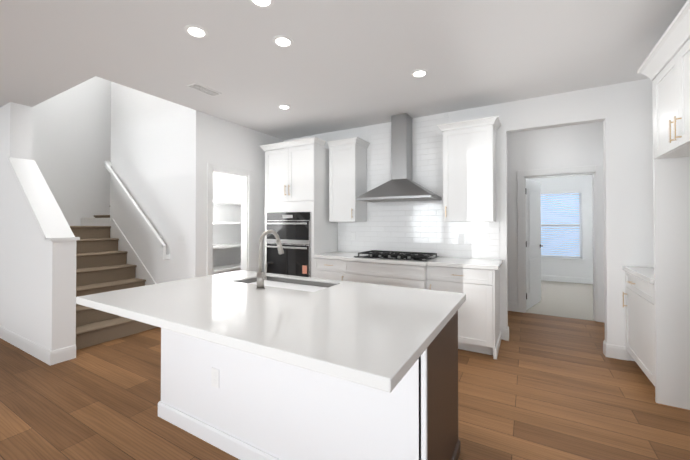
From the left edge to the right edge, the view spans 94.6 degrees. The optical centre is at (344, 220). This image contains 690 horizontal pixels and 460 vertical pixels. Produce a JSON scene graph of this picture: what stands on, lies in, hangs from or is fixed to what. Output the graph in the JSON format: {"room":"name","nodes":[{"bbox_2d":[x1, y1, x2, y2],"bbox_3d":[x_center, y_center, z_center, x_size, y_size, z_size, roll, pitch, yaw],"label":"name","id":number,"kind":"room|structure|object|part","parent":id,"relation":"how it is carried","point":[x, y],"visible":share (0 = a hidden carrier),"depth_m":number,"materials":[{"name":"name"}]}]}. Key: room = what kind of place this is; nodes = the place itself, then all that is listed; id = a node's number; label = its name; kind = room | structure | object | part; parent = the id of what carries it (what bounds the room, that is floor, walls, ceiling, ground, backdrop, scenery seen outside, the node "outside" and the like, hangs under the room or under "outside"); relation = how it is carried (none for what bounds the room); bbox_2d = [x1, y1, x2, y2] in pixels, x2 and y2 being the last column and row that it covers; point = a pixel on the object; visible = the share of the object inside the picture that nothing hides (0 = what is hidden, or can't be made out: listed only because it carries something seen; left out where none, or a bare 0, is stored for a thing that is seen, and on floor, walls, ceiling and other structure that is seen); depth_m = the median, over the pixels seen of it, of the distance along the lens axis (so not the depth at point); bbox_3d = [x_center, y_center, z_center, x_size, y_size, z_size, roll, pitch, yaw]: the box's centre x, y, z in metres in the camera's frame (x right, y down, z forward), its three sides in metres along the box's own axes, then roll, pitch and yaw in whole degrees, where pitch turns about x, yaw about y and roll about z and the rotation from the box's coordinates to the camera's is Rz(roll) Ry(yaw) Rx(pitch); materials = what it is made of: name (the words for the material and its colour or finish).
{"room":"kitchen","nodes":[
{"label":"kitchen","id":0,"kind":"room"},
{"bbox_2d":[0,102,76,350],"bbox_3d":[-4.627,-1.319,4.210,4.370,5.400,0.185,0,-1,30],"label":"wall","id":1,"kind":"structure","parent":0,"point":[42,294],"depth_m":3.37,"materials":[{"name":"white paint"}]},
{"bbox_2d":[0,326,75,364],"bbox_3d":[-4.624,1.316,4.174,4.384,0.130,0.199,0,-1,30],"label":"baseboard","id":2,"kind":"structure","parent":1,"relation":"attached to","point":[42,353],"depth_m":3.15,"materials":[{"name":"white wood"}]},
{"bbox_2d":[7,157,79,240],"bbox_3d":[-3.253,-0.259,3.408,1.240,0.923,0.225,0,-1,30],"label":"trim","id":3,"kind":"structure","parent":1,"relation":"on","point":[52,223],"depth_m":3.38,"materials":[{"name":"white wood"}]},
{"bbox_2d":[32,76,110,225],"bbox_3d":[-4.031,-1.297,6.434,0.120,5.400,4.635,0,-1,30],"label":"wall","id":4,"kind":"structure","parent":0,"point":[71,141],"depth_m":5.41,"materials":[{"name":"white paint"}]},
{"bbox_2d":[110,82,204,283],"bbox_3d":[-2.718,-1.316,4.498,2.110,5.400,0.120,0,-1,30],"label":"wall","id":5,"kind":"structure","parent":0,"point":[158,155],"depth_m":4.29,"materials":[{"name":"white paint"}]},
{"bbox_2d":[80,218,155,285],"bbox_3d":[-3.406,0.686,4.798,2.571,1.449,0.012,0,-1,30],"label":"trim","id":6,"kind":"structure","parent":5,"relation":"attached to","point":[133,258],"depth_m":4.73,"materials":[{"name":"white wood"}]},
{"bbox_2d":[104,162,169,259],"bbox_3d":[-2.999,-0.193,4.529,1.583,1.415,0.088,0,-1,30],"label":"wall-mounted handrail","id":7,"kind":"object","parent":5,"relation":"attached to","point":[108,166],"visible":1,"depth_m":4.39,"materials":[{"name":"white"}]},
{"bbox_2d":[213,173,240,273],"bbox_3d":[-2.144,0.025,5.089,0.120,2.730,1.500,0,-1,30],"label":"wall","id":8,"kind":"structure","parent":0,"point":[226,187],"depth_m":5.28,"materials":[{"name":"white paint"}]},
{"bbox_2d":[213,200,240,272],"bbox_3d":[-1.923,0.241,4.959,0.388,1.065,1.496,0,-1,30],"label":"shelf","id":9,"kind":"object","parent":8,"relation":"attached to","point":[224,268],"visible":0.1,"depth_m":4.91,"materials":[{"name":"white wood"}]},
{"bbox_2d":[204,113,283,275],"bbox_3d":[-1.451,0.021,4.690,0.120,2.730,1.500,0,-1,30],"label":"wall","id":10,"kind":"structure","parent":0,"point":[230,144],"depth_m":4.57,"materials":[{"name":"white paint"}]},
{"bbox_2d":[207,163,252,274],"bbox_3d":[-1.611,0.330,4.392,0.138,2.105,0.760,0,-1,30],"label":"door frame","id":11,"kind":"structure","parent":10,"relation":"attached to","point":[246,176],"depth_m":4.62,"materials":[{"name":"white wood"}]},
{"bbox_2d":[0,311,689,459],"bbox_3d":[-2.382,1.394,2.489,9.950,0.060,9.020,0,-1,30],"label":"floor","id":12,"kind":"structure","parent":0,"point":[544,387],"depth_m":2.34,"materials":[{"name":"brown wood"}]},
{"bbox_2d":[70,215,156,349],"bbox_3d":[-3.085,-0.087,5.413,2.523,2.960,3.454,0,-1,30],"label":"stairs","id":13,"kind":"structure","parent":12,"relation":"on","point":[102,265],"depth_m":4.15,"materials":[{"name":"wood"}]},
{"bbox_2d":[263,137,337,277],"bbox_3d":[-0.651,0.148,4.710,0.885,2.476,0.638,0,-1,30],"label":"tall cabinet","id":14,"kind":"object","parent":12,"relation":"on","point":[314,190],"depth_m":4.42,"materials":[{"name":"white wood"}]},
{"bbox_2d":[158,306,460,459],"bbox_3d":[-0.312,0.920,2.044,1.885,0.878,0.693,0,-1,30],"label":"kitchen island","id":15,"kind":"object","parent":12,"relation":"on","point":[260,365],"depth_m":1.65,"materials":[{"name":"white wood"}]},
{"bbox_2d":[76,270,465,393],"bbox_3d":[-0.407,0.458,1.857,1.915,0.040,1.200,0,-1,30],"label":"island countertop","id":16,"kind":"structure","parent":15,"relation":"on","point":[370,336],"depth_m":1.43,"materials":[{"name":"white stone"}]},
{"bbox_2d":[252,230,283,289],"bbox_3d":[-0.486,0.252,2.122,0.086,0.376,0.248,0,-1,30],"label":"faucet","id":17,"kind":"object","parent":16,"relation":"on","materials":[{"name":"silver metal"}]},
{"bbox_2d":[244,278,331,289],"bbox_3d":[-0.426,0.579,2.267,0.727,0.254,0.333,0,-1,30],"label":"sink","id":18,"kind":"object","parent":16,"relation":"in","point":[296,282],"depth_m":2.40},
{"bbox_2d":[315,259,338,279],"bbox_3d":[-0.071,0.944,4.383,0.559,0.878,0.613,0,-1,30],"label":"base cabinet","id":19,"kind":"object","parent":12,"relation":"on","point":[324,268],"depth_m":4.13,"materials":[{"name":"white wood"}]},
{"bbox_2d":[339,259,430,289],"bbox_3d":[0.595,0.940,3.971,1.122,0.878,0.663,0,-1,30],"label":"base cabinet","id":20,"kind":"object","parent":12,"relation":"on","point":[390,274],"depth_m":3.64,"materials":[{"name":"white wood"}]},
{"bbox_2d":[311,251,502,270],"bbox_3d":[0.677,0.479,3.906,2.215,0.040,0.705,0,-1,30],"label":"countertop","id":21,"kind":"structure","parent":20,"relation":"on","point":[348,257],"depth_m":3.53,"materials":[{"name":"white stone"}]},
{"bbox_2d":[355,251,438,262],"bbox_3d":[0.638,0.435,3.955,0.915,0.047,0.530,0,-1,30],"label":"cooktop","id":22,"kind":"object","parent":21,"relation":"in","point":[367,254],"depth_m":3.88,"materials":[{"name":"black metal"}]},
{"bbox_2d":[431,267,499,358],"bbox_3d":[1.338,0.936,3.572,0.680,0.878,0.613,0,-1,30],"label":"base cabinet","id":23,"kind":"object","parent":12,"relation":"on","point":[479,315],"depth_m":3.26,"materials":[{"name":"white wood"}]},
{"bbox_2d":[495,326,508,358],"bbox_3d":[1.704,1.308,3.434,0.087,0.130,0.745,0,-1,30],"label":"baseboard","id":24,"kind":"structure","parent":23,"relation":"attached to","point":[497,346],"depth_m":3.57,"materials":[{"name":"white wood"}]},
{"bbox_2d":[622,266,654,385],"bbox_3d":[2.827,0.905,2.599,0.721,0.920,0.832,0,-1,30],"label":"base cabinet","id":25,"kind":"object","parent":12,"relation":"on","point":[640,315],"visible":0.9,"depth_m":2.71,"materials":[{"name":"white wood"}]},
{"bbox_2d":[622,266,653,283],"bbox_3d":[2.833,0.465,2.599,0.707,0.040,0.832,0,-1,30],"label":"countertop","id":26,"kind":"structure","parent":25,"relation":"on","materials":[{"name":"white stone"}]},
{"bbox_2d":[637,0,689,409],"bbox_3d":[2.380,0.091,1.871,0.762,2.535,0.977,0,-1,30],"label":"surround","id":27,"kind":"object","parent":12,"relation":"on","point":[671,130],"visible":1,"depth_m":2.31,"materials":[{"name":"white wood"}]},
{"bbox_3d":[2.625,0.151,2.222,0.687,2.420,0.025,0,-1,30],"label":"panel","id":28,"kind":"part","parent":27,"relation":"part of","materials":[{"name":"white wood"}]},
{"bbox_2d":[0,0,689,139],"bbox_3d":[-1.158,-1.478,3.791,10.800,0.250,12.450,0,-1,30],"label":"ceiling","id":29,"kind":"structure","parent":0,"point":[338,65],"depth_m":2.59,"materials":[{"name":"white paint"}]},
{"bbox_2d":[184,25,207,37],"bbox_3d":[-1.078,-1.365,2.307,0.155,0.008,0.155,0,-1,24],"label":"recessed light","id":30,"kind":"object","parent":29,"relation":"in","point":[196,31],"depth_m":2.30,"materials":[{"name":"white plastic"}]},
{"bbox_2d":[186,82,220,96],"bbox_3d":[-1.462,-1.353,3.313,0.140,0.012,0.320,0,-1,30],"label":"ceiling vent","id":31,"kind":"object","parent":29,"relation":"in","point":[203,89],"visible":1,"depth_m":3.29,"materials":[{"name":"white metal"}]},
{"bbox_2d":[249,0,273,8],"bbox_3d":[-0.519,-1.368,1.974,0.155,0.008,0.155,0,-1,24],"label":"recessed light","id":32,"kind":"object","parent":29,"relation":"in","point":[264,4],"depth_m":2.00,"materials":[{"name":"white plastic"}]},
{"bbox_2d":[272,35,292,47],"bbox_3d":[-0.474,-1.363,2.433,0.155,0.008,0.155,0,-1,-9],"label":"recessed light","id":33,"kind":"object","parent":29,"relation":"in","point":[282,41],"depth_m":2.42,"materials":[{"name":"white plastic"}]},
{"bbox_2d":[278,104,290,109],"bbox_3d":[-0.725,-1.350,3.800,0.155,0.008,0.155,0,-1,24],"label":"recessed light","id":34,"kind":"object","parent":29,"relation":"in","point":[282,106],"depth_m":3.79,"materials":[{"name":"white plastic"}]},
{"bbox_2d":[411,69,427,77],"bbox_3d":[0.690,-1.358,2.951,0.155,0.008,0.155,0,-1,24],"label":"recessed light","id":35,"kind":"object","parent":29,"relation":"in","point":[418,73],"depth_m":2.94,"materials":[{"name":"white plastic"}]},
{"bbox_2d":[284,78,653,360],"bbox_3d":[0.638,0.018,4.421,6.570,2.730,0.120,0,-1,30],"label":"wall","id":36,"kind":"structure","parent":0,"point":[623,112],"depth_m":3.18,"materials":[{"name":"white paint"}]},
{"bbox_2d":[327,137,366,222],"bbox_3d":[0.041,-0.534,4.492,0.421,1.115,0.338,0,-1,30],"label":"upper cabinet","id":37,"kind":"object","parent":36,"relation":"attached to","point":[346,164],"depth_m":4.36,"materials":[{"name":"white wood"}]},
{"bbox_2d":[338,112,499,258],"bbox_3d":[0.842,-0.444,4.231,2.183,1.808,0.012,0,-1,30],"label":"tile backsplash","id":38,"kind":"structure","parent":36,"relation":"attached to","point":[414,226],"depth_m":4.16,"materials":[{"name":"white tile"}]},
{"bbox_2d":[356,113,441,202],"bbox_3d":[0.678,-0.799,4.037,0.960,1.100,0.500,0,-1,30],"label":"range hood","id":39,"kind":"object","parent":38,"relation":"attached to","point":[400,186],"visible":1,"depth_m":4.03,"materials":[{"name":"silver metal"}]},
{"bbox_2d":[439,116,498,221],"bbox_3d":[1.441,-0.542,3.685,0.531,1.115,0.338,0,-1,30],"label":"upper cabinet","id":40,"kind":"object","parent":36,"relation":"attached to","point":[469,154],"depth_m":3.54,"materials":[{"name":"white wood"}]},
{"bbox_2d":[603,340,627,360],"bbox_3d":[2.719,1.306,3.202,0.170,0.130,0.134,0,-1,30],"label":"baseboard","id":41,"kind":"structure","parent":36,"relation":"attached to","point":[615,351],"depth_m":3.15,"materials":[{"name":"white wood"}]},
{"bbox_2d":[507,122,602,308],"bbox_3d":[3.127,0.020,4.603,4.200,2.730,0.120,0,-1,30],"label":"wall","id":42,"kind":"structure","parent":0,"point":[579,145],"depth_m":4.69,"materials":[{"name":"white paint"}]},
{"bbox_2d":[508,302,517,311],"bbox_3d":[1.995,1.325,5.165,1.425,0.130,0.014,0,-1,30],"label":"baseboard","id":43,"kind":"structure","parent":42,"relation":"attached to","point":[512,306],"depth_m":4.84,"materials":[{"name":"white"}]},
{"bbox_2d":[525,179,542,309],"bbox_3d":[3.058,0.372,5.185,0.127,2.020,0.859,-1,-1,45],"label":"door leaf","id":44,"kind":"structure","parent":42,"relation":"in","point":[533,237],"depth_m":5.13,"materials":[{"name":"white wood"}]},
{"bbox_2d":[517,165,604,322],"bbox_3d":[3.090,0.320,4.611,1.035,2.130,0.138,0,-1,30],"label":"door frame","id":45,"kind":"structure","parent":42,"relation":"attached to","point":[598,239],"depth_m":4.43,"materials":[{"name":"white wood"}]},
{"bbox_2d":[526,280,594,320],"bbox_3d":[3.953,1.427,6.024,4.200,0.064,3.430,0,-1,30],"label":"floor","id":46,"kind":"structure","parent":0,"point":[568,300],"depth_m":5.43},
{"bbox_2d":[529,175,592,277],"bbox_3d":[4.769,0.048,7.454,4.200,2.730,0.140,0,-1,30],"label":"wall","id":47,"kind":"structure","parent":0,"point":[583,183],"depth_m":7.10,"materials":[{"name":"white paint"}]},
{"bbox_2d":[541,191,585,263],"bbox_3d":[4.926,0.161,7.316,0.950,1.620,0.140,0,-1,30],"label":"window","id":48,"kind":"structure","parent":47,"relation":"in","point":[562,260],"depth_m":7.21,"materials":[{"name":"white"}]},
{"bbox_2d":[541,191,581,258],"bbox_3d":[4.920,0.114,7.305,0.830,1.515,0.043,0,-1,30],"label":"blinds","id":49,"kind":"object","parent":48,"relation":"attached to","point":[549,247],"visible":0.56,"depth_m":7.28,"materials":[{"name":"white"}]},
{"bbox_2d":[541,275,592,283],"bbox_3d":[4.730,1.347,7.375,3.960,0.130,0.014,0,-1,30],"label":"baseboard","id":50,"kind":"structure","parent":47,"relation":"attached to","point":[567,279],"depth_m":7.20,"materials":[{"name":"white wood"}]}
]}

